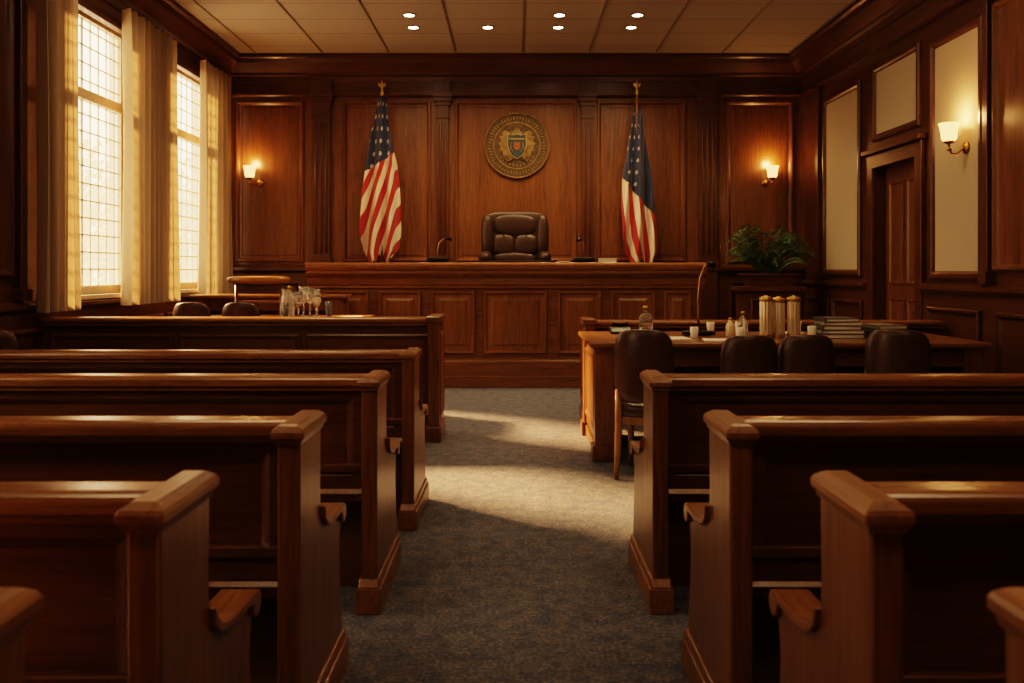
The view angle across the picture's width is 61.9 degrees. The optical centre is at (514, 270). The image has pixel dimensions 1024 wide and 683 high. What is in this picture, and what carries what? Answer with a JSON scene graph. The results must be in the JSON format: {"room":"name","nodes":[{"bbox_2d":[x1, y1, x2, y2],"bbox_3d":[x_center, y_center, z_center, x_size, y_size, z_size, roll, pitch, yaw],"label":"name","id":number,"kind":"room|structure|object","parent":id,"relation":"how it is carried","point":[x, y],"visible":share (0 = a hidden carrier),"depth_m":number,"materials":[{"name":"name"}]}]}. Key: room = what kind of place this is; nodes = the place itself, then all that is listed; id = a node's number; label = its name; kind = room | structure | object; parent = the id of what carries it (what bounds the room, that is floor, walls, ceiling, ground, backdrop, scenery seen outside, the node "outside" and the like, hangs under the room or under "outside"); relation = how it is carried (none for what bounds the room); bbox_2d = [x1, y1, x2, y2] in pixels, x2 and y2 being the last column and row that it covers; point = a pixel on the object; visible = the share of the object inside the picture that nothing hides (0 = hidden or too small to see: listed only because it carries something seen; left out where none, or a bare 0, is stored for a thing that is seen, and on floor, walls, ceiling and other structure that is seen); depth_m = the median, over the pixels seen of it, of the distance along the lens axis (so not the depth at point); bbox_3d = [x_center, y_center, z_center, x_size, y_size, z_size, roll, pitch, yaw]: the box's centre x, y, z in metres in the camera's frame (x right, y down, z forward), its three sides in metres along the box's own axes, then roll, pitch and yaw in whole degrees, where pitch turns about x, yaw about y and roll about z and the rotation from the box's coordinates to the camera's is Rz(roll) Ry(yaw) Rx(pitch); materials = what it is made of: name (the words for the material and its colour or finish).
{"room":"courtroom","nodes":[
{"label":"courtroom","id":0,"kind":"room"},
{"bbox_2d":[0,0,197,302],"bbox_3d":[-4.265,-0.800,5.375,0.250,4.500,13.950,0,0,0],"label":"window frame","id":1,"kind":"structure","parent":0,"point":[6,283],"depth_m":7.35,"materials":[{"name":"brown wood"}]},
{"bbox_2d":[0,0,14,276],"bbox_3d":[-4.119,-1.125,6.625,0.042,2.350,0.750,0,0,0],"label":"trim","id":2,"kind":"structure","parent":1,"relation":"attached to","point":[7,7],"depth_m":6.93,"materials":[{"name":"brown wood"}]},
{"bbox_2d":[13,0,32,300],"bbox_3d":[-4.095,-1.150,7.100,0.090,2.800,0.160,0,0,0],"label":"trim","id":3,"kind":"structure","parent":1,"relation":"attached to","point":[21,292],"depth_m":7.06,"materials":[{"name":"brown wood"}]},
{"bbox_2d":[36,0,80,312],"bbox_3d":[-3.960,-1.160,7.393,0.156,3.020,0.585,0,0,0],"label":"curtain","id":4,"kind":"object","parent":1,"relation":"hanging from","point":[58,200],"visible":1,"depth_m":7.27,"materials":[{"name":"fabric"}]},
{"bbox_2d":[0,292,196,348],"bbox_3d":[-4.095,0.855,5.250,0.090,1.190,13.700,0,0,0],"label":"trim","id":5,"kind":"structure","parent":1,"relation":"attached to","point":[21,319],"depth_m":7.62,"materials":[{"name":"brown wood"}]},
{"bbox_2d":[78,9,122,299],"bbox_3d":[-4.205,-1.180,8.385,0.270,2.900,1.830,0,0,0],"label":"window","id":6,"kind":"structure","parent":1,"relation":"in","point":[97,291],"depth_m":8.71,"materials":[{"name":"glass"}]},
{"bbox_2d":[78,0,199,81],"bbox_3d":[-4.095,-2.595,5.300,0.090,0.230,13.800,0,0,0],"label":"trim","id":7,"kind":"structure","parent":1,"relation":"attached to","point":[103,12],"depth_m":8.67,"materials":[{"name":"brown wood"}]},
{"bbox_2d":[120,8,180,305],"bbox_3d":[-3.950,-1.160,9.273,0.159,3.020,1.265,0,0,0],"label":"curtain","id":8,"kind":"object","parent":1,"relation":"hanging from","point":[150,263],"visible":1,"depth_m":9.12,"materials":[{"name":"fabric"}]},
{"bbox_2d":[104,0,240,76],"bbox_3d":[-3.990,-2.870,5.300,0.300,0.360,13.800,0,0,0],"label":"trim","id":9,"kind":"structure","parent":1,"relation":"attached to","point":[193,38],"depth_m":10.28,"materials":[{"name":"brown wood"}]},
{"bbox_2d":[177,69,199,292],"bbox_3d":[-4.205,-1.180,10.710,0.270,2.900,1.940,0,0,0],"label":"window","id":10,"kind":"structure","parent":1,"relation":"in","point":[187,287],"depth_m":11.06,"materials":[{"name":"glass"}]},
{"bbox_2d":[197,59,232,293],"bbox_3d":[-3.953,-1.160,11.252,0.157,3.020,1.005,0,0,0],"label":"curtain","id":11,"kind":"object","parent":1,"relation":"hanging from","point":[215,256],"visible":0.97,"depth_m":11.18,"materials":[{"name":"fabric"}]},
{"bbox_2d":[174,0,852,52],"bbox_3d":[0.000,-3.100,5.375,8.880,0.100,13.950,0,0,0],"label":"ceiling","id":12,"kind":"structure","parent":0,"point":[335,26],"depth_m":10.56,"materials":[{"name":"tile"}]},
{"bbox_2d":[192,0,855,53],"bbox_3d":[0.100,-3.044,5.200,7.460,0.012,13.600,0,0,0],"label":"trim","id":13,"kind":"structure","parent":12,"relation":"attached to","point":[194,1],"depth_m":10.56,"materials":[{"name":"brown wood"}]},
{"bbox_2d":[340,388,689,682],"bbox_3d":[0.000,1.500,5.375,8.880,0.100,13.950,0,0,0],"label":"floor","id":14,"kind":"structure","parent":0,"point":[515,567],"depth_m":4.16,"materials":[{"name":"carpet"}]},
{"bbox_2d":[0,330,18,348],"bbox_3d":[-3.718,0.929,6.090,0.430,1.048,0.500,0,0,-11],"label":"armchair","id":15,"kind":"object","parent":14,"relation":"on","point":[8,340],"visible":0.2,"depth_m":5.93,"materials":[{"name":"brown leather"}]},
{"bbox_2d":[0,587,42,682],"bbox_3d":[-2.350,0.950,1.260,3.336,1.000,0.670,0,0,0],"label":"pew","id":16,"kind":"object","parent":14,"relation":"on","point":[18,605],"visible":1,"depth_m":1.19,"materials":[{"name":"brown wood"}]},
{"bbox_2d":[0,470,260,682],"bbox_3d":[-2.340,0.950,1.970,3.336,1.000,0.670,0,0,0],"label":"pew","id":17,"kind":"object","parent":14,"relation":"on","point":[119,569],"visible":1,"depth_m":1.81,"materials":[{"name":"brown wood"}]},
{"bbox_2d":[0,410,348,682],"bbox_3d":[-2.280,0.950,2.810,3.336,1.000,0.670,0,0,0],"label":"pew","id":18,"kind":"object","parent":14,"relation":"on","point":[271,531],"visible":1,"depth_m":2.64,"materials":[{"name":"brown wood"}]},
{"bbox_2d":[173,302,210,316],"bbox_3d":[-3.030,0.872,8.140,0.370,1.163,0.500,0,0,0],"label":"armchair","id":19,"kind":"object","parent":14,"relation":"on","point":[183,309],"visible":0.2,"depth_m":7.91,"materials":[{"name":"brown leather"}]},
{"bbox_2d":[0,370,400,614],"bbox_3d":[-2.235,0.950,3.930,3.336,1.000,0.670,0,0,0],"label":"pew","id":20,"kind":"object","parent":14,"relation":"on","point":[358,458],"visible":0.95,"depth_m":3.75,"materials":[{"name":"brown wood"}]},
{"bbox_2d":[0,347,428,530],"bbox_3d":[-2.215,0.950,5.090,3.336,1.000,0.670,0,0,0],"label":"pew","id":21,"kind":"object","parent":14,"relation":"on","point":[405,413],"visible":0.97,"depth_m":4.89,"materials":[{"name":"brown wood"}]},
{"bbox_2d":[221,302,259,316],"bbox_3d":[-2.579,0.872,8.140,0.370,1.163,0.500,0,0,-3],"label":"armchair","id":22,"kind":"object","parent":14,"relation":"on","point":[233,309],"visible":0.16,"depth_m":7.91,"materials":[{"name":"brown leather"}]},
{"bbox_2d":[39,314,445,441],"bbox_3d":[-2.342,0.917,7.450,3.435,1.065,0.480,0,0,0],"label":"bench","id":23,"kind":"object","parent":14,"relation":"on","point":[425,333],"visible":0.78,"depth_m":7.36,"materials":[{"name":"brown wood"}]},
{"bbox_2d":[227,276,289,314],"bbox_3d":[-2.850,0.752,9.500,0.660,1.395,0.400,0,0,0],"label":"lectern","id":24,"kind":"object","parent":14,"relation":"on","point":[236,280],"visible":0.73,"depth_m":9.34,"materials":[{"name":"brown wood"}]},
{"bbox_2d":[190,294,351,314],"bbox_3d":[-2.900,0.865,10.235,1.800,1.170,0.530,0,0,0],"label":"desk","id":25,"kind":"object","parent":14,"relation":"on","point":[215,303],"visible":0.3,"depth_m":10.04,"materials":[{"name":"brown wood"}]},
{"bbox_2d":[211,315,374,316],"bbox_3d":[-2.400,0.960,8.810,1.800,0.980,0.680,0,0,0],"label":"table","id":26,"kind":"object","parent":14,"relation":"on","point":[211,315],"visible":0.02,"depth_m":9.01,"materials":[{"name":"brown wood"}]},
{"bbox_2d":[285,286,294,316],"bbox_3d":[-2.300,0.310,8.720,0.100,0.320,0.100,0,0,0],"label":"bottle","id":27,"kind":"object","parent":26,"relation":"on","point":[289,298],"visible":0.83,"depth_m":8.69,"materials":[{"name":"clear glass"}]},
{"bbox_2d":[294,292,302,316],"bbox_3d":[-2.190,0.340,8.620,0.094,0.260,0.090,0,0,0],"label":"goblet","id":28,"kind":"object","parent":26,"relation":"on","point":[298,296],"visible":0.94,"depth_m":8.59,"materials":[{"name":"clear glass"}]},
{"bbox_2d":[294,292,302,306],"bbox_3d":[-2.190,0.285,8.620,0.094,0.151,0.090,0,0,0],"label":"bowl","id":29,"kind":"object","parent":28,"relation":"on","point":[298,296],"depth_m":8.59,"materials":[{"name":"clear glass"}]},
{"bbox_2d":[299,286,307,316],"bbox_3d":[-2.190,0.315,8.840,0.094,0.310,0.090,0,0,0],"label":"goblet","id":30,"kind":"object","parent":26,"relation":"on","point":[301,288],"visible":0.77,"depth_m":8.81,"materials":[{"name":"clear glass"}]},
{"bbox_2d":[299,286,307,303],"bbox_3d":[-2.190,0.250,8.840,0.094,0.180,0.090,0,0,0],"label":"bowl","id":31,"kind":"object","parent":30,"relation":"on","point":[301,288],"depth_m":8.81,"materials":[{"name":"clear glass"}]},
{"bbox_2d":[305,288,313,316],"bbox_3d":[-2.090,0.320,8.700,0.094,0.300,0.090,0,0,0],"label":"goblet","id":32,"kind":"object","parent":26,"relation":"on","point":[309,291],"visible":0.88,"depth_m":8.67,"materials":[{"name":"clear glass"}]},
{"bbox_2d":[305,288,313,304],"bbox_3d":[-2.090,0.257,8.700,0.094,0.174,0.090,0,0,0],"label":"bowl","id":33,"kind":"object","parent":32,"relation":"on","point":[309,291],"depth_m":8.67,"materials":[{"name":"clear glass"}]},
{"bbox_2d":[312,294,320,316],"bbox_3d":[-2.000,0.350,8.600,0.094,0.240,0.090,0,0,0],"label":"goblet","id":34,"kind":"object","parent":26,"relation":"on","point":[316,298],"visible":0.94,"depth_m":8.57,"materials":[{"name":"clear glass"}]},
{"bbox_2d":[312,294,320,307],"bbox_3d":[-2.000,0.300,8.600,0.094,0.139,0.090,0,0,0],"label":"bowl","id":35,"kind":"object","parent":34,"relation":"on","point":[316,298],"depth_m":8.57,"materials":[{"name":"clear glass"}]},
{"bbox_2d":[325,301,331,316],"bbox_3d":[-1.900,0.390,8.700,0.070,0.160,0.070,0,0,0],"label":"drinking glass","id":36,"kind":"object","parent":26,"relation":"on","point":[328,304],"visible":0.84,"depth_m":8.67,"materials":[{"name":"clear glass"}]},
{"bbox_2d":[305,262,706,387],"bbox_3d":[-0.106,0.672,10.745,4.950,1.555,0.510,0,0,0],"label":"bench","id":37,"kind":"object","parent":14,"relation":"on","point":[507,324],"visible":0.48,"depth_m":10.63,"materials":[{"name":"brown wood"}]},
{"bbox_2d":[427,236,452,261],"bbox_3d":[-0.937,-0.267,10.616,0.325,0.323,0.129,0,0,0],"label":"microphone","id":38,"kind":"object","parent":37,"relation":"on","point":[429,259],"visible":0.87,"depth_m":10.57,"materials":[{"name":"black metal"}]},
{"bbox_2d":[305,262,706,288],"bbox_3d":[-0.106,0.062,10.745,4.950,0.335,0.510,0,0,0],"label":"countertop","id":39,"kind":"structure","parent":37,"relation":"on","point":[320,275],"depth_m":10.55,"materials":[{"name":"brown wood"}]},
{"bbox_2d":[573,237,594,261],"bbox_3d":[0.860,-0.262,10.616,0.280,0.313,0.128,0,0,0],"label":"microphone","id":40,"kind":"object","parent":37,"relation":"on","point":[576,259],"visible":0.89,"depth_m":10.57,"materials":[{"name":"black metal"}]},
{"bbox_2d":[613,329,673,479],"bbox_3d":[0.947,0.929,6.091,0.430,1.048,0.500,0,0,20],"label":"armchair","id":41,"kind":"object","parent":14,"relation":"on","point":[636,351],"visible":0.64,"depth_m":5.90,"materials":[{"name":"brown leather"}]},
{"bbox_2d":[720,335,777,372],"bbox_3d":[1.620,0.947,6.070,0.413,1.011,0.500,0,0,-2],"label":"armchair","id":42,"kind":"object","parent":14,"relation":"on","point":[740,353],"visible":0.2,"depth_m":5.84,"materials":[{"name":"brown leather"}]},
{"bbox_2d":[579,317,943,418],"bbox_3d":[2.337,0.953,8.200,3.405,0.995,0.480,0,0,0],"label":"table","id":43,"kind":"object","parent":14,"relation":"on","point":[587,323],"visible":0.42,"depth_m":8.06,"materials":[{"name":"brown wood"}]},
{"bbox_2d":[731,286,806,319],"bbox_3d":[3.320,0.825,11.200,0.820,1.250,0.580,0,0,0],"label":"plant stand","id":44,"kind":"object","parent":14,"relation":"on","point":[747,297],"visible":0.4,"depth_m":10.96,"materials":[{"name":"brown wood"}]},
{"bbox_2d":[738,273,798,285],"bbox_3d":[3.320,0.115,11.200,0.680,0.170,0.408,0,0,0],"label":"planter","id":45,"kind":"object","parent":44,"relation":"on","point":[749,279],"depth_m":11.03,"materials":[{"name":"brown wood"}]},
{"bbox_2d":[716,224,821,285],"bbox_3d":[3.324,-0.214,11.214,1.404,0.828,0.729,0,0,4],"label":"potted fern","id":46,"kind":"object","parent":44,"relation":"on","point":[767,265],"visible":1,"depth_m":11.11,"materials":[{"name":"green plant"}]},
{"bbox_2d":[578,331,992,461],"bbox_3d":[2.095,0.998,7.090,3.050,0.905,1.260,0,0,0],"label":"table","id":47,"kind":"object","parent":14,"relation":"on","point":[949,354],"visible":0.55,"depth_m":6.53,"materials":[{"name":"brown wood"}]},
{"bbox_2d":[609,321,630,333],"bbox_3d":[0.920,0.493,7.450,0.180,0.104,0.180,0,0,0],"label":"book","id":48,"kind":"object","parent":47,"relation":"on","point":[617,328],"visible":0.78,"depth_m":7.46,"materials":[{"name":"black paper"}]},
{"bbox_2d":[639,306,651,329],"bbox_3d":[1.140,0.425,7.450,0.120,0.240,0.120,0,0,0],"label":"bottle","id":49,"kind":"object","parent":47,"relation":"on","point":[645,318],"visible":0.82,"depth_m":7.40,"materials":[{"name":"clear glass"}]},
{"bbox_2d":[681,261,715,335],"bbox_3d":[1.552,0.229,7.212,0.285,0.633,0.136,0,0,0],"label":"microphone","id":50,"kind":"object","parent":47,"relation":"on","point":[710,264],"visible":0.82,"depth_m":7.19,"materials":[{"name":"black metal"}]},
{"bbox_2d":[725,318,734,336],"bbox_3d":[1.780,0.465,7.050,0.080,0.160,0.080,0,0,0],"label":"bottle","id":51,"kind":"object","parent":47,"relation":"on","point":[730,326],"visible":0.91,"depth_m":7.02,"materials":[{"name":"glass"}]},
{"bbox_2d":[738,311,747,334],"bbox_3d":[1.900,0.440,7.120,0.084,0.210,0.084,0,0,0],"label":"bottle","id":52,"kind":"object","parent":47,"relation":"on","point":[742,321],"visible":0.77,"depth_m":7.09,"materials":[{"name":"clear glass"}]},
{"bbox_2d":[759,295,772,338],"bbox_3d":[2.030,0.370,6.900,0.108,0.350,0.108,0,0,0],"label":"canister","id":53,"kind":"object","parent":47,"relation":"on","point":[765,302],"visible":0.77,"depth_m":6.86,"materials":[{"name":"glass"}]},
{"bbox_2d":[773,296,784,338],"bbox_3d":[2.140,0.375,6.930,0.108,0.340,0.108,0,0,0],"label":"canister","id":54,"kind":"object","parent":47,"relation":"on","point":[778,302],"visible":0.9,"depth_m":6.88,"materials":[{"name":"glass"}]},
{"bbox_2d":[787,295,800,335],"bbox_3d":[2.250,0.370,6.890,0.108,0.350,0.108,0,0,0],"label":"canister","id":55,"kind":"object","parent":47,"relation":"on","point":[793,302],"visible":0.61,"depth_m":6.84,"materials":[{"name":"glass"}]},
{"bbox_2d":[807,332,864,338],"bbox_3d":[2.630,0.526,7.000,0.360,0.038,0.280,0,0,-3],"label":"book","id":56,"kind":"object","parent":47,"relation":"on","point":[831,336],"visible":0.48,"depth_m":6.87,"materials":[{"name":"paper"}]},
{"bbox_2d":[816,329,864,333],"bbox_3d":[2.650,0.491,7.000,0.340,0.030,0.280,0,0,3],"label":"book","id":57,"kind":"object","parent":56,"relation":"on","point":[817,330],"visible":0.64,"depth_m":6.87,"materials":[{"name":"paper"}]},
{"bbox_2d":[810,324,861,329],"bbox_3d":[2.630,0.458,7.000,0.320,0.036,0.280,0,0,-3],"label":"book","id":58,"kind":"object","parent":57,"relation":"on","point":[820,327],"visible":0.75,"depth_m":6.87,"materials":[{"name":"paper"}]},
{"bbox_2d":[814,321,862,325],"bbox_3d":[2.650,0.425,7.000,0.300,0.028,0.280,0,0,3],"label":"book","id":59,"kind":"object","parent":58,"relation":"on","point":[815,322],"visible":0.8,"depth_m":6.87,"materials":[{"name":"paper"}]},
{"bbox_2d":[812,316,859,321],"bbox_3d":[2.630,0.396,7.000,0.280,0.030,0.280,0,0,-3],"label":"book","id":60,"kind":"object","parent":59,"relation":"on","point":[843,318],"visible":1,"depth_m":6.87,"materials":[{"name":"paper"}]},
{"bbox_3d":[3.020,0.525,7.050,0.260,0.040,0.340,0,0,0],"label":"book","id":61,"kind":"object","parent":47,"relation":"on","visible":0},
{"bbox_2d":[861,327,906,332],"bbox_3d":[3.020,0.487,7.050,0.260,0.035,0.340,0,0,-6],"label":"book","id":62,"kind":"object","parent":61,"relation":"on","point":[869,330],"visible":0.3,"depth_m":6.97,"materials":[{"name":"paper"}]},
{"bbox_2d":[861,323,907,328],"bbox_3d":[3.020,0.454,7.050,0.260,0.030,0.340,0,0,-11],"label":"book","id":63,"kind":"object","parent":62,"relation":"on","point":[865,325],"visible":0.8,"depth_m":6.91,"materials":[{"name":"paper"}]},
{"bbox_2d":[777,335,834,372],"bbox_3d":[2.040,0.947,6.110,0.413,1.011,0.500,0,0,2],"label":"armchair","id":64,"kind":"object","parent":14,"relation":"on","point":[795,353],"visible":0.26,"depth_m":5.88,"materials":[{"name":"brown leather"}]},
{"bbox_2d":[629,370,1023,614],"bbox_3d":[2.235,0.950,3.930,3.336,1.000,0.670,0,0,0],"label":"pew","id":65,"kind":"object","parent":14,"relation":"on","point":[672,458],"visible":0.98,"depth_m":3.75,"materials":[{"name":"brown wood"}]},
{"bbox_2d":[681,410,1023,682],"bbox_3d":[2.280,0.950,2.810,3.336,1.000,0.670,0,0,0],"label":"pew","id":66,"kind":"object","parent":14,"relation":"on","point":[758,531],"visible":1,"depth_m":2.64,"materials":[{"name":"brown wood"}]},
{"bbox_2d":[769,470,1023,682],"bbox_3d":[2.340,0.950,1.970,3.336,1.000,0.670,0,0,0],"label":"pew","id":67,"kind":"object","parent":14,"relation":"on","point":[910,569],"visible":1,"depth_m":1.81,"materials":[{"name":"brown wood"}]},
{"bbox_2d":[864,329,931,372],"bbox_3d":[2.736,0.929,6.091,0.439,1.048,0.500,0,0,26],"label":"armchair","id":68,"kind":"object","parent":14,"relation":"on","point":[886,350],"visible":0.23,"depth_m":5.87,"materials":[{"name":"brown leather"}]},
{"bbox_2d":[987,587,1023,682],"bbox_3d":[2.350,0.950,1.260,3.336,1.000,0.670,0,0,0],"label":"pew","id":69,"kind":"object","parent":14,"relation":"on","point":[1007,603],"visible":1,"depth_m":1.20,"materials":[{"name":"brown wood"}]},
{"bbox_3d":[-0.100,1.025,11.545,4.400,0.850,1.080,0,0,0],"label":"dais","id":70,"kind":"object","parent":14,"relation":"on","visible":0},
{"bbox_2d":[359,81,400,261],"bbox_3d":[-1.858,-1.023,11.829,0.550,3.246,0.347,0,0,0],"label":"flag","id":71,"kind":"object","parent":70,"relation":"on","point":[380,212],"visible":0.98,"depth_m":11.77,"materials":[{"name":"multicoloured fabric"}]},
{"bbox_2d":[479,212,550,260],"bbox_3d":[0.000,-0.106,11.418,0.972,1.407,0.653,0,0,0],"label":"chair","id":72,"kind":"object","parent":70,"relation":"on","point":[505,236],"visible":0.66,"depth_m":11.52,"materials":[{"name":"leather"}]},
{"bbox_2d":[621,81,657,261],"bbox_3d":[1.724,-1.023,11.818,0.505,3.246,0.340,0,0,3],"label":"flag","id":73,"kind":"object","parent":70,"relation":"on","point":[639,224],"visible":0.95,"depth_m":11.77,"materials":[{"name":"multicoloured fabric"}]},
{"bbox_2d":[231,98,804,264],"bbox_3d":[0.000,-0.800,12.275,8.280,4.500,0.150,0,0,0],"label":"wall","id":74,"kind":"structure","parent":0,"point":[798,103],"depth_m":12.20,"materials":[{"name":"brown wood"}]},
{"bbox_2d":[243,165,263,186],"bbox_3d":[-3.723,-1.341,12.086,0.185,0.283,0.288,0,0,21],"label":"wall sconce","id":75,"kind":"object","parent":74,"relation":"attached to","point":[249,170],"visible":1,"depth_m":12.00,"materials":[{"name":"white glass"}]},
{"bbox_2d":[236,101,303,261],"bbox_3d":[-3.500,-1.279,12.179,0.971,2.300,0.042,0,0,0],"label":"trim","id":76,"kind":"structure","parent":74,"relation":"attached to","point":[269,134],"depth_m":12.19,"materials":[{"name":"brown wood"}]},
{"bbox_2d":[307,80,334,261],"bbox_3d":[-2.757,-0.630,12.135,0.377,4.160,0.130,0,0,0],"label":"trim","id":77,"kind":"structure","parent":74,"relation":"attached to","point":[320,94],"depth_m":12.13,"materials":[{"name":"brown wood"}]},
{"bbox_2d":[343,101,430,261],"bbox_3d":[-1.829,-1.279,12.179,1.257,2.300,0.042,0,0,0],"label":"wall panel","id":78,"kind":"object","parent":74,"relation":"attached to","point":[409,121],"depth_m":12.19,"materials":[{"name":"brown wood"}]},
{"bbox_2d":[432,80,452,261],"bbox_3d":[-1.029,-0.630,12.145,0.291,4.160,0.110,0,0,0],"label":"pilaster","id":79,"kind":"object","parent":74,"relation":"attached to","point":[442,94],"depth_m":12.15,"materials":[{"name":"brown wood"}]},
{"bbox_2d":[230,53,800,81],"bbox_3d":[0.000,-2.870,12.070,8.280,0.360,0.260,0,0,0],"label":"trim","id":80,"kind":"structure","parent":74,"relation":"attached to","point":[250,67],"depth_m":12.05,"materials":[{"name":"brown wood"}]},
{"bbox_2d":[455,101,576,261],"bbox_3d":[0.014,-1.279,12.179,1.743,2.300,0.042,0,0,0],"label":"wall panel","id":81,"kind":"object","parent":74,"relation":"attached to","point":[480,190],"depth_m":12.19,"materials":[{"name":"brown wood"}]},
{"bbox_2d":[484,112,549,178],"bbox_3d":[0.029,-1.786,12.147,0.950,0.950,0.082,0,0,0],"label":"seal","id":82,"kind":"object","parent":74,"relation":"attached to","point":[516,144],"visible":1,"depth_m":12.15,"materials":[{"name":"brown metal"}]},
{"bbox_2d":[231,82,804,97],"bbox_3d":[0.000,-2.595,12.155,8.280,0.230,0.090,0,0,0],"label":"trim","id":83,"kind":"structure","parent":74,"relation":"attached to","point":[238,89],"depth_m":12.15,"materials":[{"name":"brown wood"}]},
{"bbox_2d":[233,265,806,319],"bbox_3d":[0.000,0.680,12.150,8.280,1.540,0.100,0,0,0],"label":"trim","id":84,"kind":"structure","parent":74,"relation":"attached to","point":[728,276],"depth_m":12.15,"materials":[{"name":"brown wood"}]},
{"bbox_2d":[577,80,597,261],"bbox_3d":[1.029,-0.630,12.145,0.291,4.160,0.110,0,0,0],"label":"pilaster","id":85,"kind":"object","parent":74,"relation":"attached to","point":[587,94],"depth_m":12.15,"materials":[{"name":"brown wood"}]},
{"bbox_2d":[597,101,685,261],"bbox_3d":[1.807,-1.279,12.179,1.271,2.300,0.042,0,0,0],"label":"wall panel","id":86,"kind":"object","parent":74,"relation":"attached to","point":[664,122],"depth_m":12.19,"materials":[{"name":"brown wood"}]},
{"bbox_2d":[694,80,721,319],"bbox_3d":[2.743,-0.630,12.135,0.377,4.160,0.130,0,0,0],"label":"trim","id":87,"kind":"structure","parent":74,"relation":"attached to","point":[708,94],"depth_m":12.13,"materials":[{"name":"brown wood"}]},
{"bbox_2d":[726,101,792,261],"bbox_3d":[3.493,-1.279,12.179,0.957,2.300,0.042,0,0,0],"label":"wall panel","id":88,"kind":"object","parent":74,"relation":"attached to","point":[759,134],"depth_m":12.19,"materials":[{"name":"brown wood"}]},
{"bbox_2d":[761,165,778,186],"bbox_3d":[3.620,-1.341,12.067,0.207,0.283,0.242,0,0,0],"label":"wall sconce","id":89,"kind":"object","parent":74,"relation":"attached to","point":[772,170],"visible":1,"depth_m":12.00,"materials":[{"name":"white glass"}]},
{"bbox_2d":[805,0,1023,319],"bbox_3d":[4.240,-0.800,5.375,0.200,4.500,13.950,0,0,0],"label":"wall","id":90,"kind":"structure","parent":0,"point":[968,10],"depth_m":9.78,"materials":[{"name":"brown wood"}]},
{"bbox_2d":[812,81,822,278],"bbox_3d":[4.095,-1.220,11.560,0.090,2.660,0.180,0,0,0],"label":"trim","id":91,"kind":"structure","parent":90,"relation":"attached to","point":[817,274],"depth_m":11.50,"materials":[{"name":"brown wood"}]},
{"bbox_2d":[801,279,866,319],"bbox_3d":[4.095,0.785,11.020,0.090,1.330,2.160,0,0,0],"label":"trim","id":92,"kind":"structure","parent":90,"relation":"attached to","point":[822,298],"depth_m":10.90,"materials":[{"name":"brown wood"}]},
{"bbox_2d":[822,80,861,275],"bbox_3d":[4.117,-1.110,10.785,0.045,2.340,1.230,0,0,0],"label":"wall panel","id":93,"kind":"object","parent":90,"relation":"attached to","point":[841,111],"depth_m":10.76,"materials":[{"name":"beige paint"}]},
{"bbox_2d":[789,0,925,81],"bbox_3d":[3.990,-2.870,5.300,0.300,0.360,13.800,0,0,0],"label":"trim","id":94,"kind":"structure","parent":90,"relation":"attached to","point":[861,20],"depth_m":10.17,"materials":[{"name":"brown wood"}]},
{"bbox_2d":[800,0,965,96],"bbox_3d":[4.095,-2.595,5.300,0.090,0.230,13.800,0,0,0],"label":"trim","id":95,"kind":"structure","parent":90,"relation":"attached to","point":[926,12],"depth_m":9.48,"materials":[{"name":"brown wood"}]},
{"bbox_2d":[861,132,927,319],"bbox_3d":[4.090,0.030,9.265,0.100,2.840,1.430,0,0,0],"label":"door frame","id":96,"kind":"structure","parent":90,"relation":"attached to","point":[912,146],"depth_m":9.12,"materials":[{"name":"brown wood"}]},
{"bbox_2d":[871,41,921,142],"bbox_3d":[4.117,-1.910,9.250,0.045,0.860,1.160,0,0,0],"label":"wall panel","id":97,"kind":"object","parent":90,"relation":"attached to","point":[896,82],"depth_m":9.21,"materials":[{"name":"beige wood"}]},
{"bbox_2d":[886,161,913,319],"bbox_3d":[4.229,0.135,9.265,0.142,2.610,1.030,0,0,0],"label":"door","id":98,"kind":"structure","parent":90,"relation":"in","point":[900,178],"depth_m":9.41,"materials":[{"name":"brown wood"}]},
{"bbox_2d":[938,122,969,153],"bbox_3d":[4.007,-1.212,7.820,0.242,0.283,0.184,0,0,0],"label":"wall sconce","id":99,"kind":"object","parent":90,"relation":"attached to","point":[948,130],"visible":1,"depth_m":7.77,"materials":[{"name":"white glass"}]},
{"bbox_2d":[929,14,981,279],"bbox_3d":[4.117,-1.090,7.985,0.045,2.340,0.970,0,0,0],"label":"wall panel","id":100,"kind":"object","parent":90,"relation":"attached to","point":[955,58],"depth_m":7.96,"materials":[{"name":"beige paint"}]},
{"bbox_2d":[917,283,1023,372],"bbox_3d":[4.095,0.785,3.495,0.090,1.330,10.190,0,0,0],"label":"trim","id":101,"kind":"structure","parent":90,"relation":"attached to","point":[994,314],"depth_m":7.41,"materials":[{"name":"brown wood"}]},
{"bbox_2d":[977,0,994,283],"bbox_3d":[4.095,-1.220,7.420,0.090,2.660,0.140,0,0,0],"label":"trim","id":102,"kind":"structure","parent":90,"relation":"attached to","point":[987,276],"depth_m":7.38,"materials":[{"name":"brown wood"}]},
{"bbox_2d":[992,0,1023,270],"bbox_3d":[4.119,-1.150,6.850,0.042,2.300,1.000,0,0,0],"label":"wall panel","id":103,"kind":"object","parent":90,"relation":"attached to","point":[1007,15],"depth_m":7.14,"materials":[{"name":"brown wood"}]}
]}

